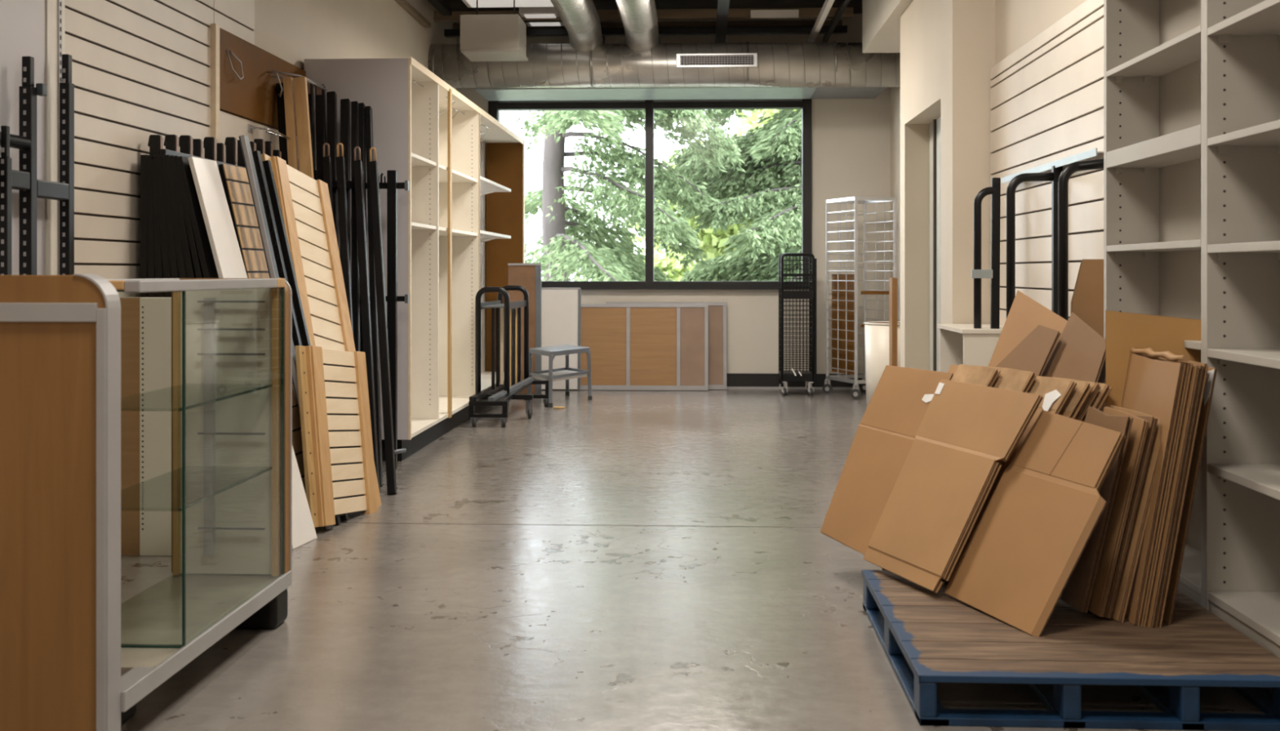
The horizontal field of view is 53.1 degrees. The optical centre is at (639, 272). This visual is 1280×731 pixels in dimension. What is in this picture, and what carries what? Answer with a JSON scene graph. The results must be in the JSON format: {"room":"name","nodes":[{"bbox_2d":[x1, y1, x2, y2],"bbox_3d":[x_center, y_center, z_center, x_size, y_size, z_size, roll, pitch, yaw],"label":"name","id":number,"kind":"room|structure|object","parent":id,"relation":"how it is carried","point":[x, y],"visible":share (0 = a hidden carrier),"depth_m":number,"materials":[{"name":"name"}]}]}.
{"room":"empty retail store","nodes":[
{"label":"empty retail store","id":0,"kind":"room"},
{"bbox_2d":[253,0,456,89],"bbox_3d":[-2.168,-0.700,4.660,0.120,3.600,15.300,0,0,3],"label":"wall","id":1,"kind":"structure","parent":0,"point":[294,32],"depth_m":8.37,"materials":[{"name":"beige paint"}]},
{"bbox_2d":[0,0,44,275],"bbox_3d":[-2.135,-0.500,3.800,0.030,3.200,1.385,0,0,3],"label":"wall panel","id":2,"kind":"object","parent":1,"relation":"attached to","point":[22,22],"visible":0.33,"depth_m":4.31,"materials":[{"name":"grey laminate"}]},
{"bbox_2d":[44,0,65,275],"bbox_3d":[-2.093,-0.500,4.558,0.041,3.200,0.125,0,0,3],"label":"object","id":3,"kind":"object","parent":1,"relation":"attached to","point":[55,10],"visible":0.27,"depth_m":4.54,"materials":[{"name":"white metal"}]},
{"bbox_2d":[65,0,213,297],"bbox_3d":[-2.065,-0.375,5.348,0.020,2.950,1.445,0,0,3],"label":"panel","id":4,"kind":"object","parent":1,"relation":"attached to","point":[140,69],"visible":0.23,"depth_m":5.13,"materials":[{"name":"wood"}]},
{"bbox_2d":[212,0,254,44],"bbox_3d":[-2.017,-1.499,6.349,0.020,0.702,0.550,0,0,3],"label":"panel","id":5,"kind":"object","parent":1,"relation":"attached to","point":[236,17],"visible":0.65,"depth_m":6.37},
{"bbox_2d":[219,111,299,171],"bbox_3d":[-1.993,0.064,6.744,0.030,1.672,1.320,0,0,3],"label":"wall panel","id":6,"kind":"object","parent":1,"relation":"attached to","point":[230,126],"visible":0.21,"depth_m":6.40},
{"bbox_2d":[208,23,327,142],"bbox_3d":[-1.902,-0.185,6.712,0.216,1.970,1.375,0,0,3],"label":"panel","id":7,"kind":"object","parent":1,"relation":"attached to","point":[245,76],"visible":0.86,"depth_m":6.39,"materials":[{"name":"brown wood"}]},
{"bbox_2d":[433,7,853,22],"bbox_3d":[0.019,-2.230,11.102,3.630,0.080,0.080,0,0,3],"label":"joist","id":8,"kind":"object","parent":1,"relation":"attached to","point":[740,13],"visible":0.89,"depth_m":11.05,"materials":[{"name":"metal"}]},
{"bbox_2d":[519,6,564,26],"bbox_3d":[-0.852,-2.245,11.219,0.340,0.110,0.570,0,0,3],"label":"ceiling light","id":9,"kind":"object","parent":8,"relation":"attached to","point":[549,11],"visible":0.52,"depth_m":10.98,"materials":[{"name":"white plastic"}]},
{"bbox_2d":[444,25,847,37],"bbox_3d":[0.040,-2.170,11.551,3.630,0.060,0.080,0,0,3],"label":"joist","id":10,"kind":"object","parent":1,"relation":"attached to","point":[757,30],"visible":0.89,"depth_m":11.50,"materials":[{"name":"metal"}]},
{"bbox_2d":[453,19,842,29],"bbox_3d":[0.061,-2.283,11.986,3.630,0.095,0.150,0,0,3],"label":"joist","id":11,"kind":"object","parent":1,"relation":"attached to","point":[751,23],"visible":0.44,"depth_m":11.88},
{"bbox_2d":[427,40,900,88],"bbox_3d":[0.264,-1.776,10.992,4.132,0.402,0.402,0,0,3],"label":"duct","id":12,"kind":"object","parent":1,"relation":"attached to","point":[808,64],"visible":0.82,"depth_m":10.85,"materials":[{"name":"metal"}]},
{"bbox_2d":[550,0,604,52],"bbox_3d":[-0.788,-2.034,4.116,0.304,0.456,14.149,0,0,3],"label":"flexible duct","id":13,"kind":"object","parent":12,"relation":"attached to","point":[580,19],"visible":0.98,"depth_m":10.11,"materials":[{"name":"metal"}]},
{"bbox_2d":[615,0,660,52],"bbox_3d":[-0.309,-2.034,4.093,0.304,0.456,14.149,0,0,3],"label":"flexible duct","id":14,"kind":"object","parent":12,"relation":"attached to","point":[639,19],"visible":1,"depth_m":10.09,"materials":[{"name":"metal"}]},
{"bbox_2d":[473,87,886,101],"bbox_3d":[0.352,-1.620,11.471,3.600,0.040,0.850,0,0,3],"label":"beam","id":15,"kind":"structure","parent":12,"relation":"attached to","point":[635,93],"depth_m":11.52,"materials":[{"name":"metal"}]},
{"bbox_2d":[444,0,862,13],"bbox_3d":[0.292,-2.460,4.516,5.050,0.080,15.450,0,0,3],"label":"ceiling","id":16,"kind":"structure","parent":0,"point":[455,5],"depth_m":11.61,"materials":[{"name":"black"}]},
{"bbox_2d":[460,0,528,62],"bbox_3d":[-1.159,-2.067,10.197,0.475,0.705,0.460,0,0,3],"label":"heater unit","id":17,"kind":"object","parent":16,"relation":"hanging from","point":[483,37],"visible":1,"depth_m":9.99,"materials":[{"name":"metal"}]},
{"bbox_2d":[462,0,553,7],"bbox_3d":[-1.062,-2.245,10.173,0.800,0.110,1.020,0,0,3],"label":"ceiling light","id":18,"kind":"object","parent":16,"relation":"attached to","point":[469,3],"visible":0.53,"depth_m":10.50,"materials":[{"name":"white plastic"}]},
{"bbox_2d":[456,13,890,373],"bbox_3d":[0.320,-0.700,12.164,4.130,3.600,0.170,0,0,3],"label":"wall","id":19,"kind":"structure","parent":0,"point":[851,138],"depth_m":12.01,"materials":[{"name":"beige paint"}]},
{"bbox_2d":[488,98,811,289],"bbox_3d":[0.086,-0.792,12.090,3.050,1.915,0.160,0,0,3],"label":"window","id":20,"kind":"structure","parent":19,"relation":"in","point":[805,104],"depth_m":12.04,"materials":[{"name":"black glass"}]},
{"bbox_2d":[726,373,865,390],"bbox_3d":[0.298,1.028,12.062,4.095,0.145,0.035,0,0,3],"label":"baseboard","id":21,"kind":"structure","parent":19,"relation":"attached to","point":[734,381],"depth_m":12.01,"materials":[{"name":"black plastic"}]},
{"bbox_2d":[120,389,1265,730],"bbox_3d":[0.295,1.140,4.566,5.050,0.080,15.350,0,0,3],"label":"floor","id":22,"kind":"structure","parent":0,"point":[454,624],"depth_m":4.35,"materials":[{"name":"concrete"}]},
{"bbox_2d":[0,53,74,275],"bbox_3d":[-2.031,0.167,3.967,0.086,1.866,1.130,0,0,4],"label":"rack","id":23,"kind":"object","parent":22,"relation":"on","point":[24,180],"visible":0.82,"depth_m":4.24,"materials":[{"name":"black metal"}]},
{"bbox_2d":[0,274,120,730],"bbox_3d":[-1.638,0.552,2.903,0.949,1.096,0.158,0,0,3],"label":"counter","id":24,"kind":"object","parent":22,"relation":"on","point":[60,335],"depth_m":2.82,"materials":[{"name":"brown wood"}]},
{"bbox_2d":[119,297,171,555],"bbox_3d":[-1.907,0.600,5.007,0.310,1.000,0.102,0,0,3],"label":"panel","id":25,"kind":"object","parent":22,"relation":"on","point":[145,322],"visible":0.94,"depth_m":4.96,"materials":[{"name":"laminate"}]},
{"bbox_2d":[139,155,153,297],"bbox_3d":[-1.979,0.312,5.255,0.075,1.574,0.285,0,0,7],"label":"shelf board","id":26,"kind":"object","parent":22,"relation":"on","point":[144,263],"visible":0.18,"depth_m":5.17,"materials":[{"name":"black laminate"}]},
{"bbox_2d":[146,157,156,297],"bbox_3d":[-1.938,0.318,5.252,0.120,1.566,0.281,0,0,7],"label":"shelf board","id":27,"kind":"object","parent":22,"relation":"on","point":[150,246],"visible":0.18,"depth_m":5.17,"materials":[{"name":"black laminate"}]},
{"bbox_2d":[151,159,164,297],"bbox_3d":[-1.904,0.322,5.250,0.169,1.558,0.268,0,0,11],"label":"shelf board","id":28,"kind":"object","parent":22,"relation":"on","point":[157,242],"visible":0.18,"depth_m":5.17,"materials":[{"name":"black laminate"}]},
{"bbox_2d":[153,155,171,297],"bbox_3d":[-1.863,0.314,5.247,0.214,1.576,0.261,0,0,11],"label":"shelf board","id":29,"kind":"object","parent":22,"relation":"on","point":[163,237],"visible":0.18,"depth_m":5.16,"materials":[{"name":"black laminate"}]},
{"bbox_2d":[160,155,178,278],"bbox_3d":[-1.822,0.316,5.244,0.296,1.574,0.219,0,0,20],"label":"shelf board","id":30,"kind":"object","parent":22,"relation":"on","point":[171,250],"visible":0.18,"depth_m":5.16,"materials":[{"name":"black laminate"}]},
{"bbox_2d":[164,155,186,278],"bbox_3d":[-1.781,0.315,5.241,0.330,1.578,0.219,0,0,17],"label":"shelf board","id":31,"kind":"object","parent":22,"relation":"on","point":[179,252],"visible":0.18,"depth_m":5.16,"materials":[{"name":"black laminate"}]},
{"bbox_2d":[168,155,195,278],"bbox_3d":[-1.740,0.316,5.238,0.366,1.576,0.219,0,0,15],"label":"shelf board","id":32,"kind":"object","parent":22,"relation":"on","point":[189,268],"visible":0.18,"depth_m":5.16,"materials":[{"name":"black laminate"}]},
{"bbox_2d":[173,155,204,278],"bbox_3d":[-1.696,0.317,5.234,0.399,1.574,0.218,0,0,14],"label":"shelf board","id":33,"kind":"object","parent":22,"relation":"on","point":[196,260],"visible":0.18,"depth_m":5.16,"materials":[{"name":"black laminate"}]},
{"bbox_2d":[177,155,218,278],"bbox_3d":[-1.655,0.318,5.231,0.439,1.573,0.218,0,0,13],"label":"shelf board","id":34,"kind":"object","parent":22,"relation":"on","point":[207,264],"visible":0.18,"depth_m":5.17,"materials":[{"name":"black laminate"}]},
{"bbox_2d":[106,277,292,725],"bbox_3d":[-1.311,0.558,3.468,0.368,1.083,1.178,0,0,3],"label":"display case","id":35,"kind":"object","parent":22,"relation":"on","point":[232,338],"visible":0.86,"depth_m":3.99,"materials":[{"name":"glass"}]},
{"bbox_2d":[187,156,317,549],"bbox_3d":[-1.586,0.319,5.226,0.478,1.570,0.217,0,0,12],"label":"shelf board","id":36,"kind":"object","parent":22,"relation":"on","point":[222,237],"visible":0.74,"depth_m":5.23,"materials":[{"name":"white plastic"}]},
{"bbox_2d":[218,164,306,494],"bbox_3d":[-1.599,0.321,5.593,0.382,1.565,0.300,0,0,3],"label":"panel","id":37,"kind":"object","parent":22,"relation":"on","point":[235,182],"visible":0.25,"depth_m":5.56,"materials":[{"name":"beige laminate"}]},
{"bbox_2d":[239,134,333,529],"bbox_3d":[-1.514,0.257,5.476,0.400,1.685,0.047,0,0,3],"label":"board","id":38,"kind":"object","parent":22,"relation":"on","point":[244,140],"visible":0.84,"depth_m":5.46,"materials":[{"name":"silver metal"}]},
{"bbox_2d":[283,76,298,170],"bbox_3d":[-1.756,0.035,6.617,0.052,2.139,0.474,0,0,-32],"label":"plank","id":39,"kind":"object","parent":22,"relation":"on","point":[289,104],"visible":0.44,"depth_m":6.74,"materials":[{"name":"brown wood"}]},
{"bbox_2d":[251,150,341,525],"bbox_3d":[-1.497,0.285,5.565,0.389,1.626,0.046,0,0,3],"label":"strip","id":40,"kind":"object","parent":22,"relation":"on","point":[261,177],"visible":0.47,"depth_m":5.55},
{"bbox_2d":[293,76,314,179],"bbox_3d":[-1.684,0.035,6.614,0.068,2.142,0.496,0,0,-34],"label":"plank","id":41,"kind":"object","parent":22,"relation":"on","point":[300,89],"visible":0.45,"depth_m":6.74,"materials":[{"name":"brown wood"}]},
{"bbox_2d":[262,160,348,521],"bbox_3d":[-1.472,0.302,5.631,0.380,1.587,0.031,0,0,3],"label":"metal strip","id":42,"kind":"object","parent":22,"relation":"on","point":[267,165],"visible":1,"depth_m":5.62,"materials":[{"name":"metal"}]},
{"bbox_2d":[315,84,326,181],"bbox_3d":[-1.711,0.019,6.930,0.058,2.169,0.770,0,0,-17],"label":"bar","id":43,"kind":"object","parent":22,"relation":"on","point":[320,94],"visible":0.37,"depth_m":7.18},
{"bbox_2d":[261,153,381,506],"bbox_3d":[-1.498,0.284,6.013,0.471,1.674,0.885,0,0,-40],"label":"slatted panel","id":44,"kind":"object","parent":22,"relation":"on","point":[304,201],"visible":0.51,"depth_m":6.13,"materials":[{"name":"beige laminate"}]},
{"bbox_2d":[326,91,338,248],"bbox_3d":[-1.654,0.040,6.918,0.058,2.128,0.783,0,0,-15],"label":"bar","id":45,"kind":"object","parent":22,"relation":"on","point":[331,96],"visible":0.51,"depth_m":7.16,"materials":[{"name":"metal"}]},
{"bbox_2d":[294,345,377,528],"bbox_3d":[-1.331,0.723,5.661,0.156,0.821,0.681,0,0,14],"label":"slatted panel","id":46,"kind":"object","parent":22,"relation":"on","point":[338,455],"visible":0.98,"depth_m":5.62,"materials":[{"name":"beige laminate"}]},
{"bbox_2d":[336,142,353,335],"bbox_3d":[-1.513,0.202,6.630,0.048,1.802,0.688,0,0,-20],"label":"bar","id":47,"kind":"object","parent":22,"relation":"on","point":[340,161],"visible":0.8,"depth_m":6.79,"materials":[{"name":"black metal"}]},
{"bbox_2d":[339,98,351,260],"bbox_3d":[-1.586,0.061,6.884,0.057,2.087,0.833,0,0,-13],"label":"bar","id":48,"kind":"object","parent":22,"relation":"on","point":[345,104],"visible":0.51,"depth_m":7.16,"materials":[{"name":"metal"}]},
{"bbox_2d":[351,101,359,351],"bbox_3d":[-1.528,0.068,6.881,0.044,2.072,0.830,0,0,-13],"label":"bar","id":49,"kind":"object","parent":22,"relation":"on","point":[354,104],"visible":0.6,"depth_m":6.94,"materials":[{"name":"metal"}]},
{"bbox_2d":[358,102,366,351],"bbox_3d":[-1.484,0.072,6.869,0.038,2.063,0.850,0,0,-13],"label":"bar","id":50,"kind":"object","parent":22,"relation":"on","point":[362,106],"visible":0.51,"depth_m":7.14,"materials":[{"name":"metal"}]},
{"bbox_2d":[353,146,379,490],"bbox_3d":[-1.418,0.212,6.626,0.048,1.782,0.688,0,0,-20],"label":"bar","id":51,"kind":"object","parent":22,"relation":"on","point":[357,165],"visible":0.84,"depth_m":6.66,"materials":[{"name":"metal"}]},
{"bbox_2d":[364,106,382,486],"bbox_3d":[-1.439,0.082,6.907,0.043,2.043,0.780,0,0,-16],"label":"bar","id":52,"kind":"object","parent":22,"relation":"on","point":[368,110],"visible":0.77,"depth_m":6.86,"materials":[{"name":"metal"}]},
{"bbox_2d":[350,170,408,469],"bbox_3d":[-1.488,0.268,7.130,0.383,1.665,0.112,0,0,3],"label":"post","id":53,"kind":"object","parent":22,"relation":"on","point":[392,185],"visible":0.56,"depth_m":7.11,"materials":[{"name":"black metal"}]},
{"bbox_2d":[368,147,396,494],"bbox_3d":[-1.333,0.215,6.622,0.048,1.778,0.688,0,0,-20],"label":"bar","id":54,"kind":"object","parent":22,"relation":"on","point":[373,166],"visible":1,"depth_m":6.59,"materials":[{"name":"black metal"}]},
{"bbox_2d":[304,57,524,461],"bbox_3d":[-1.518,-0.071,9.758,0.635,2.342,4.712,0,0,3],"label":"shelving unit","id":55,"kind":"object","parent":22,"relation":"on","point":[425,131],"visible":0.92,"depth_m":8.18,"materials":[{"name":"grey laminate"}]},
{"bbox_2d":[468,285,548,427],"bbox_3d":[-0.991,0.605,9.749,0.446,0.991,1.452,0,0,3],"label":"cart","id":56,"kind":"object","parent":22,"relation":"on","point":[508,314],"visible":1,"depth_m":9.64,"materials":[{"name":"black metal"}]},
{"bbox_2d":[507,263,542,393],"bbox_3d":[-1.044,0.511,11.599,0.300,1.178,0.060,0,0,3],"label":"panel","id":57,"kind":"object","parent":22,"relation":"on","point":[528,276],"depth_m":11.58,"materials":[{"name":"brown wood"}]},
{"bbox_2d":[527,344,592,407],"bbox_3d":[-0.688,0.874,10.906,0.423,0.453,0.986,0,0,26],"label":"step stool","id":58,"kind":"object","parent":22,"relation":"on","point":[566,373],"visible":0.85,"depth_m":10.81,"materials":[{"name":"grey metal"}]},
{"bbox_2d":[532,370,586,382],"bbox_3d":[-0.688,0.885,10.906,0.335,0.030,0.838,0,0,26],"label":"shelf","id":59,"kind":"object","parent":58,"relation":"attached to","point":[557,375],"depth_m":10.79,"materials":[{"name":"grey plastic"}]},
{"bbox_2d":[541,288,581,389],"bbox_3d":[-0.795,0.619,11.925,0.485,0.944,0.096,0,0,3],"label":"panel","id":60,"kind":"object","parent":22,"relation":"on","point":[560,307],"visible":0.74,"depth_m":11.92,"materials":[{"name":"plastic"}]},
{"bbox_2d":[577,303,708,391],"bbox_3d":[0.025,0.698,11.892,1.218,0.800,0.078,0,0,3],"label":"panel","id":61,"kind":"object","parent":22,"relation":"on","point":[632,347],"depth_m":11.88,"materials":[{"name":"brown wood"}]},
{"bbox_2d":[605,302,726,389],"bbox_3d":[0.244,0.690,11.992,1.135,0.815,0.079,0,0,3],"label":"panel","id":62,"kind":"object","parent":22,"relation":"on","point":[717,310],"depth_m":11.97,"materials":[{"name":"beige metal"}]},
{"bbox_2d":[778,253,816,395],"bbox_3d":[1.416,0.466,11.515,0.318,1.268,0.372,0,0,3],"label":"wire cart","id":63,"kind":"object","parent":22,"relation":"on","point":[809,376],"visible":1,"depth_m":11.37,"materials":[{"name":"black metal"}]},
{"bbox_2d":[822,196,896,399],"bbox_3d":[1.965,0.225,11.337,0.461,1.750,0.658,0,0,-19],"label":"rack","id":64,"kind":"object","parent":22,"relation":"on","point":[855,394],"depth_m":11.34,"materials":[{"name":"metal"}]},
{"bbox_2d":[831,274,853,374],"bbox_3d":[1.814,0.460,11.363,0.013,0.880,0.444,0,0,-20],"label":"board","id":65,"kind":"object","parent":64,"relation":"in","point":[842,285],"visible":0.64,"depth_m":11.38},
{"bbox_2d":[863,321,900,408],"bbox_3d":[1.956,0.747,9.967,0.424,0.706,0.424,0,0,3],"label":"bin","id":66,"kind":"object","parent":22,"relation":"on","point":[876,333],"visible":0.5,"depth_m":9.83,"materials":[{"name":"plastic"}]},
{"bbox_2d":[888,278,897,366],"bbox_3d":[1.898,0.573,9.595,0.040,1.055,0.150,0,0,3],"label":"plank","id":67,"kind":"object","parent":22,"relation":"on","point":[892,282],"visible":0.56,"depth_m":9.52,"materials":[{"name":"brown wood"}]},
{"bbox_2d":[937,324,1003,372],"bbox_3d":[1.790,0.694,6.752,0.317,0.812,0.680,0,0,3],"label":"base cabinet","id":68,"kind":"object","parent":22,"relation":"on","point":[959,344],"visible":0.2,"depth_m":6.44,"materials":[{"name":"beige paint"}]},
{"bbox_2d":[971,177,1000,328],"bbox_3d":[1.757,0.310,6.505,0.154,1.581,0.074,0,0,3],"label":"hoop","id":69,"kind":"object","parent":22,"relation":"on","point":[977,273],"visible":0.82,"depth_m":6.50},
{"bbox_2d":[1006,165,1062,318],"bbox_3d":[1.749,0.314,5.683,0.242,1.572,0.040,0,0,3],"label":"hoop","id":70,"kind":"object","parent":22,"relation":"on","point":[1053,176],"visible":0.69,"depth_m":5.67},
{"bbox_2d":[861,569,1279,730],"bbox_3d":[1.169,1.038,3.627,0.938,0.124,1.107,0,0,3],"label":"pallet","id":71,"kind":"object","parent":22,"relation":"on","point":[927,637],"visible":0.82,"depth_m":3.26,"materials":[{"name":"brown wood"}]},
{"bbox_2d":[820,365,952,555],"bbox_3d":[0.859,0.659,4.591,0.335,0.617,0.481,0,0,-19],"label":"box","id":72,"kind":"object","parent":71,"relation":"on","point":[885,436],"visible":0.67,"depth_m":4.59,"materials":[{"name":"cardboard"}]},
{"bbox_2d":[881,364,1000,570],"bbox_3d":[0.990,0.655,4.357,0.413,0.673,0.267,0,0,3],"label":"box","id":73,"kind":"object","parent":71,"relation":"on","point":[978,375],"visible":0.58,"depth_m":4.32,"materials":[{"name":"cardboard"}]},
{"bbox_2d":[862,379,1043,594],"bbox_3d":[0.973,0.665,4.058,0.331,0.598,0.561,0,0,-18],"label":"box","id":74,"kind":"object","parent":71,"relation":"on","point":[948,474],"visible":1,"depth_m":4.03,"materials":[{"name":"cardboard"}]},
{"bbox_2d":[968,364,1036,392],"bbox_3d":[1.026,0.661,4.226,0.373,0.688,0.418,0,0,-18],"label":"box","id":75,"kind":"object","parent":71,"relation":"on","point":[1008,379],"visible":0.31,"depth_m":4.15,"materials":[{"name":"cardboard"}]},
{"bbox_2d":[948,376,1076,581],"bbox_3d":[1.112,0.654,4.074,0.346,0.639,0.427,0,0,-19],"label":"box","id":76,"kind":"object","parent":71,"relation":"on","point":[1055,393],"visible":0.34,"depth_m":4.00,"materials":[{"name":"cardboard"}]},
{"bbox_2d":[948,377,1093,582],"bbox_3d":[1.147,0.665,4.061,0.350,0.653,0.445,0,0,-19],"label":"box","id":77,"kind":"object","parent":71,"relation":"on","point":[1077,399],"visible":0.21,"depth_m":3.92,"materials":[{"name":"cardboard"}]},
{"bbox_2d":[987,290,1067,373],"bbox_3d":[1.257,0.552,4.613,0.517,0.964,0.382,0,0,-18],"label":"cardboard sheet","id":78,"kind":"object","parent":71,"relation":"on","point":[1025,314],"visible":0.23,"depth_m":4.74,"materials":[{"name":"cardboard"}]},
{"bbox_2d":[995,324,1060,376],"bbox_3d":[1.176,0.591,4.432,0.455,0.812,0.357,0,0,-27],"label":"cardboard sheet","id":79,"kind":"object","parent":71,"relation":"on","point":[1033,354],"visible":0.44,"depth_m":4.44,"materials":[{"name":"cardboard"}]},
{"bbox_2d":[943,409,1125,636],"bbox_3d":[1.133,0.700,3.669,0.313,0.565,0.481,0,0,-16],"label":"box","id":80,"kind":"object","parent":71,"relation":"on","point":[1045,508],"visible":1,"depth_m":3.64,"materials":[{"name":"cardboard"}]},
{"bbox_2d":[1041,311,1105,382],"bbox_3d":[1.327,0.577,4.192,0.472,0.878,0.348,0,0,-18],"label":"cardboard sheet","id":81,"kind":"object","parent":71,"relation":"on","point":[1079,353],"visible":0.25,"depth_m":4.28,"materials":[{"name":"cardboard"}]},
{"bbox_2d":[1059,405,1133,613],"bbox_3d":[1.297,0.678,3.712,0.151,0.553,0.259,0,0,-6],"label":"box","id":82,"kind":"object","parent":71,"relation":"on","point":[1077,592],"visible":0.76,"depth_m":3.60,"materials":[{"name":"cardboard"}]},
{"bbox_2d":[1088,407,1149,617],"bbox_3d":[1.342,0.685,3.704,0.152,0.560,0.253,0,0,-6],"label":"box","id":83,"kind":"object","parent":71,"relation":"on","point":[1140,427],"visible":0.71,"depth_m":3.60,"materials":[{"name":"cardboard"}]},
{"bbox_2d":[1103,406,1158,618],"bbox_3d":[1.365,0.689,3.729,0.154,0.565,0.287,0,0,-6],"label":"box","id":84,"kind":"object","parent":71,"relation":"on","point":[1153,421],"visible":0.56,"depth_m":3.59,"materials":[{"name":"cardboard"}]},
{"bbox_2d":[1110,405,1159,622],"bbox_3d":[1.391,0.692,3.737,0.155,0.570,0.338,0,0,-6],"label":"box","id":85,"kind":"object","parent":71,"relation":"on","point":[1140,524],"visible":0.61,"depth_m":3.58,"materials":[{"name":"cardboard"}]},
{"bbox_2d":[1105,310,1200,407],"bbox_3d":[1.585,0.548,3.893,0.322,0.857,0.082,0,0,23],"label":"cardboard sheet","id":86,"kind":"object","parent":71,"relation":"on","point":[1124,331],"visible":0.21,"depth_m":3.95,"materials":[{"name":"cardboard"}]},
{"bbox_2d":[1120,346,1189,626],"bbox_3d":[1.453,0.602,3.775,0.155,0.753,0.502,0,0,3],"label":"box","id":87,"kind":"object","parent":71,"relation":"on","point":[1153,388],"visible":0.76,"depth_m":3.57,"materials":[{"name":"cardboard"}]},
{"bbox_2d":[1137,354,1192,626],"bbox_3d":[1.464,0.615,3.783,0.138,0.732,0.523,0,0,3],"label":"box","id":88,"kind":"object","parent":71,"relation":"on","point":[1188,366],"visible":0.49,"depth_m":3.53,"materials":[{"name":"cardboard"}]},
{"bbox_2d":[1142,354,1199,628],"bbox_3d":[1.477,0.615,3.764,0.138,0.737,0.520,0,0,3],"label":"box","id":89,"kind":"object","parent":71,"relation":"on","point":[1195,370],"visible":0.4,"depth_m":3.51,"materials":[{"name":"cardboard"}]},
{"bbox_2d":[1153,364,1204,627],"bbox_3d":[1.490,0.619,3.767,0.138,0.734,0.514,0,0,3],"label":"box","id":90,"kind":"object","parent":71,"relation":"on","point":[1201,370],"visible":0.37,"depth_m":3.51,"materials":[{"name":"cardboard"}]},
{"bbox_2d":[1157,357,1208,627],"bbox_3d":[1.502,0.619,3.777,0.138,0.737,0.531,0,0,3],"label":"box","id":91,"kind":"object","parent":71,"relation":"on","point":[1206,367],"visible":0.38,"depth_m":3.52,"materials":[{"name":"cardboard"}]},
{"bbox_2d":[1162,367,1217,624],"bbox_3d":[1.541,0.628,3.758,0.138,0.734,0.436,0,0,3],"label":"box","id":92,"kind":"object","parent":71,"relation":"on","point":[1211,372],"visible":0.27,"depth_m":3.56,"materials":[{"name":"cardboard"}]},
{"bbox_2d":[1057,158,1103,320],"bbox_3d":[1.762,0.329,5.053,0.201,1.542,0.106,0,0,37],"label":"hoop","id":93,"kind":"object","parent":22,"relation":"on","point":[1063,184],"visible":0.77,"depth_m":5.06},
{"bbox_2d":[1070,259,1103,337],"bbox_3d":[1.729,0.526,4.845,0.268,1.149,0.125,0,0,3],"label":"cardboard sheet","id":94,"kind":"object","parent":22,"relation":"on","point":[1087,299],"visible":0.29,"depth_m":4.89,"materials":[{"name":"cardboard"}]},
{"bbox_2d":[1103,0,1279,696],"bbox_3d":[1.790,-0.400,3.265,0.333,3.000,2.796,0,0,3],"label":"bookcase","id":95,"kind":"object","parent":22,"relation":"on","point":[1192,87],"visible":0.83,"depth_m":3.71,"materials":[{"name":"wood"}]},
{"bbox_2d":[890,0,1087,370],"bbox_3d":[1.886,-0.700,4.404,0.555,3.600,15.180,0,0,3],"label":"wall","id":96,"kind":"structure","parent":0,"point":[949,49],"depth_m":7.20,"materials":[{"name":"beige paint"}]},
{"bbox_2d":[862,0,912,53],"bbox_3d":[1.964,-2.100,8.716,0.445,0.600,3.600,0,0,3],"label":"beam","id":97,"kind":"structure","parent":96,"relation":"attached to","point":[881,19],"depth_m":9.80,"materials":[{"name":"beige paint"}]},
{"bbox_2d":[928,117,940,371],"bbox_3d":[1.965,0.043,8.127,0.055,2.115,1.325,0,0,3],"label":"door frame","id":98,"kind":"structure","parent":96,"relation":"in","point":[935,126],"depth_m":8.52,"materials":[{"name":"beige paint"}]},
{"bbox_2d":[990,0,1103,326],"bbox_3d":[1.901,-0.018,5.893,0.030,2.235,2.425,0,0,3],"label":"panel","id":99,"kind":"object","parent":96,"relation":"attached to","point":[1046,96],"visible":0.23,"depth_m":5.95,"materials":[{"name":"wood"}]},
{"bbox_2d":[1001,148,1103,183],"bbox_3d":[1.863,-0.475,5.867,0.038,0.030,1.600,0,0,3],"label":"wall rail","id":100,"kind":"object","parent":99,"relation":"attached to","point":[1093,153],"visible":0.93,"depth_m":5.58,"materials":[{"name":"metal"}]},
{"label":"outside","id":101,"kind":"structure","parent":0,"visible":0},
{"bbox_3d":[1.978,1.650,41.102,60.000,0.100,57.700,0,0,3],"label":"ground","id":102,"kind":"structure","parent":101,"visible":0},
{"bbox_2d":[515,109,746,281],"bbox_3d":[-0.430,-1.586,16.983,5.347,8.536,5.040,0,0,-42],"label":"fir tree","id":103,"kind":"object","parent":102,"relation":"on","point":[611,260],"visible":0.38,"depth_m":16.55,"materials":[{"name":"green plant"}]},
{"bbox_2d":[634,235,726,281],"bbox_3d":[0.854,0.373,26.030,4.160,2.576,3.705,0,0,38],"label":"leafy tree","id":104,"kind":"object","parent":102,"relation":"on","point":[672,265],"visible":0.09,"depth_m":25.20,"materials":[{"name":"green plant"}]},
{"bbox_2d":[615,138,755,267],"bbox_3d":[1.930,-0.616,22.567,3.562,4.545,4.364,0,0,42],"label":"leafy tree","id":105,"kind":"object","parent":102,"relation":"on","point":[712,242],"visible":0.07,"depth_m":21.75,"materials":[{"name":"green plant"}]},
{"bbox_2d":[655,109,801,281],"bbox_3d":[2.356,-1.721,19.008,5.354,9.264,5.451,0,0,-37],"label":"fir tree","id":106,"kind":"object","parent":102,"relation":"on","point":[771,186],"visible":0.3,"depth_m":18.24,"materials":[{"name":"green plant"}]},
{"bbox_2d":[730,109,799,139],"bbox_3d":[3.933,-1.719,24.724,5.279,6.747,5.394,0,0,3],"label":"leafy tree","id":107,"kind":"object","parent":102,"relation":"on","point":[753,117],"visible":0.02,"depth_m":23.27,"materials":[{"name":"green plant"}]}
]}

